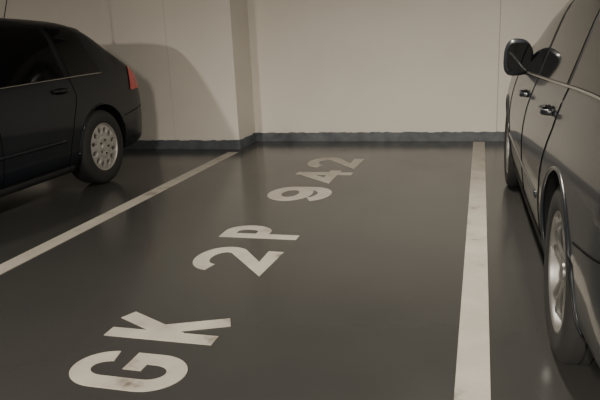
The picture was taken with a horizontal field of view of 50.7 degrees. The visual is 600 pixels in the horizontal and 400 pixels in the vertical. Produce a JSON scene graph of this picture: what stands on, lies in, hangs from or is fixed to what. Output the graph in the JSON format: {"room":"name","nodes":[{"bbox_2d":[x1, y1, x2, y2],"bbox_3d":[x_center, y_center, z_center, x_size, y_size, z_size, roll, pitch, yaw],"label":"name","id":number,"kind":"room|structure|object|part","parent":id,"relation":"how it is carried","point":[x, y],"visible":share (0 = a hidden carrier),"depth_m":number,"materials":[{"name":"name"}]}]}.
{"room":"parking garage","nodes":[
{"label":"parking garage","id":0,"kind":"room"},
{"bbox_2d":[0,0,254,140],"bbox_3d":[-3.725,-2.004,7.983,6.420,2.600,0.740,1,15,16],"label":"wall","id":1,"kind":"structure","parent":0,"point":[208,44],"depth_m":7.09,"materials":[{"name":"paint"}]},
{"bbox_2d":[162,0,175,138],"bbox_3d":[-1.482,-1.898,6.973,0.007,2.500,0.012,1,15,16],"label":"trim","id":2,"kind":"structure","parent":1,"relation":"attached to","point":[162,0],"depth_m":7.08,"materials":[{"name":"grey"}]},
{"bbox_2d":[123,140,240,148],"bbox_3d":[-3.763,-0.702,7.943,6.434,0.106,0.016,1,15,16],"label":"baseboard","id":3,"kind":"structure","parent":1,"relation":"attached to","point":[139,144],"depth_m":7.25,"materials":[{"name":"grey paint"}]},
{"bbox_2d":[0,141,599,399],"bbox_3d":[-0.973,1.012,1.258,15.500,0.100,13.304,1,15,16],"label":"floor","id":4,"kind":"structure","parent":0,"point":[365,303],"depth_m":3.24,"materials":[{"name":"grey concrete"}]},
{"bbox_2d":[0,0,141,197],"bbox_3d":[-2.948,-0.703,4.427,2.177,1.802,4.499,1,15,16],"label":"hatchback car","id":5,"kind":"object","parent":4,"relation":"on","point":[68,104],"visible":1,"depth_m":5.03,"materials":[{"name":"black paint"}]},
{"bbox_3d":[-2.082,-1.060,4.650,0.186,0.411,0.830,1,15,16],"label":"glass","id":6,"kind":"part","parent":5,"relation":"part of","materials":[{"name":"black glass"}]},
{"bbox_3d":[-2.092,-0.250,4.245,0.014,0.028,1.720,1,15,16],"label":"moulding","id":7,"kind":"part","parent":5,"relation":"part of","materials":[{"name":"black paint"}]},
{"bbox_3d":[-2.123,-0.030,4.378,0.040,0.060,1.860,1,15,16],"label":"sill","id":8,"kind":"part","parent":5,"relation":"part of","materials":[{"name":"black plastic"}]},
{"bbox_3d":[-2.061,-0.770,4.405,0.015,0.078,2.461,1,15,15],"label":"belt trim","id":9,"kind":"part","parent":5,"relation":"part of","materials":[{"name":"silver metal"}]},
{"bbox_3d":[-1.869,-0.857,4.972,0.051,0.025,0.205,1,15,16],"label":"door handle","id":10,"kind":"part","parent":5,"relation":"part of","materials":[{"name":"black paint"}]},
{"bbox_3d":[-1.901,-1.240,5.286,0.176,0.381,0.440,1,15,16],"label":"glass","id":11,"kind":"part","parent":5,"relation":"part of","materials":[{"name":"black glass"}]},
{"bbox_2d":[126,65,138,88],"bbox_3d":[-1.626,-1.197,6.131,0.094,0.220,0.362,-5,15,-8],"label":"tail lamp","id":12,"kind":"object","parent":5,"relation":"attached to","point":[131,80],"depth_m":6.03,"materials":[{"name":"red plastic"}]},
{"bbox_2d":[0,152,237,274],"bbox_3d":[-1.779,0.477,3.256,0.116,0.005,7.860,1,15,16],"label":"parking line","id":13,"kind":"object","parent":4,"relation":"on","point":[6,266],"visible":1,"depth_m":4.47,"materials":[{"name":"paint"}]},
{"bbox_2d":[69,158,364,391],"bbox_3d":[-0.157,0.128,4.308,0.549,0.004,4.336,1,15,15],"label":"floor lettering","id":14,"kind":"object","parent":4,"relation":"on","point":[81,373],"visible":1,"depth_m":2.73,"materials":[{"name":"paint"}]},
{"bbox_2d":[454,142,490,399],"bbox_3d":[0.793,0.457,2.873,0.118,0.005,8.532,1,15,16],"label":"parking line","id":15,"kind":"object","parent":4,"relation":"on","point":[472,380],"visible":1,"depth_m":2.85,"materials":[{"name":"paint"}]},
{"bbox_2d":[503,0,599,367],"bbox_3d":[2.082,-0.461,3.271,1.927,1.460,4.499,1,15,14],"label":"car","id":16,"kind":"object","parent":4,"relation":"on","point":[552,139],"visible":1,"depth_m":2.40,"materials":[{"name":"black paint"}]},
{"bbox_2d":[503,38,532,75],"bbox_3d":[1.359,-0.888,3.928,0.185,0.226,0.124,1,15,16],"label":"mirror","id":17,"kind":"object","parent":16,"relation":"attached to","point":[518,53],"depth_m":3.88,"materials":[{"name":"black paint"}]},
{"bbox_3d":[1.250,-0.240,3.606,0.014,0.028,1.720,1,15,14],"label":"moulding","id":18,"kind":"part","parent":16,"relation":"part of","materials":[{"name":"black paint"}]},
{"bbox_3d":[1.254,-0.600,3.560,0.050,0.025,0.205,1,15,14],"label":"door handle","id":19,"kind":"part","parent":16,"relation":"part of","materials":[{"name":"black paint"}]},
{"bbox_3d":[1.305,0.013,3.596,0.040,0.060,1.860,1,15,14],"label":"sill","id":20,"kind":"part","parent":16,"relation":"part of","materials":[{"name":"black plastic"}]},
{"bbox_3d":[1.034,-0.380,2.673,0.050,0.025,0.205,1,15,14],"label":"door handle","id":21,"kind":"part","parent":16,"relation":"part of","materials":[{"name":"black paint"}]},
{"bbox_3d":[1.467,-0.976,3.788,0.193,0.434,1.000,1,15,14],"label":"glass","id":22,"kind":"part","parent":16,"relation":"part of","materials":[{"name":"black glass"}]},
{"bbox_3d":[1.178,-0.560,3.003,0.017,0.083,2.881,1,15,13],"label":"belt trim","id":23,"kind":"part","parent":16,"relation":"part of","materials":[{"name":"silver metal"}]},
{"bbox_3d":[1.235,-0.744,2.848,0.186,0.407,0.830,1,15,14],"label":"glass","id":24,"kind":"part","parent":16,"relation":"part of","materials":[{"name":"black glass"}]},
{"bbox_3d":[1.025,-0.527,2.005,0.173,0.382,0.860,1,15,14],"label":"glass","id":25,"kind":"part","parent":16,"relation":"part of","materials":[{"name":"black glass"}]},
{"bbox_2d":[247,0,568,132],"bbox_3d":[3.808,-1.877,6.142,9.080,2.600,0.200,1,15,16],"label":"wall","id":26,"kind":"structure","parent":0,"point":[317,66],"depth_m":6.97,"materials":[{"name":"paint"}]},
{"bbox_2d":[240,133,256,148],"bbox_3d":[-0.598,-0.692,7.335,0.016,0.106,0.540,1,15,16],"label":"baseboard","id":27,"kind":"structure","parent":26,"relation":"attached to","point":[250,139],"depth_m":7.32,"materials":[{"name":"grey paint"}]},
{"bbox_2d":[256,131,504,140],"bbox_3d":[3.835,-0.644,6.355,9.080,0.106,0.016,1,15,16],"label":"baseboard","id":28,"kind":"structure","parent":26,"relation":"attached to","point":[271,136],"depth_m":7.16,"materials":[{"name":"grey paint"}]},
{"bbox_2d":[496,0,500,131],"bbox_3d":[2.065,-1.946,6.521,0.008,2.500,0.012,1,15,16],"label":"trim","id":29,"kind":"structure","parent":26,"relation":"attached to","point":[500,0],"depth_m":6.65,"materials":[{"name":"beige"}]}
]}

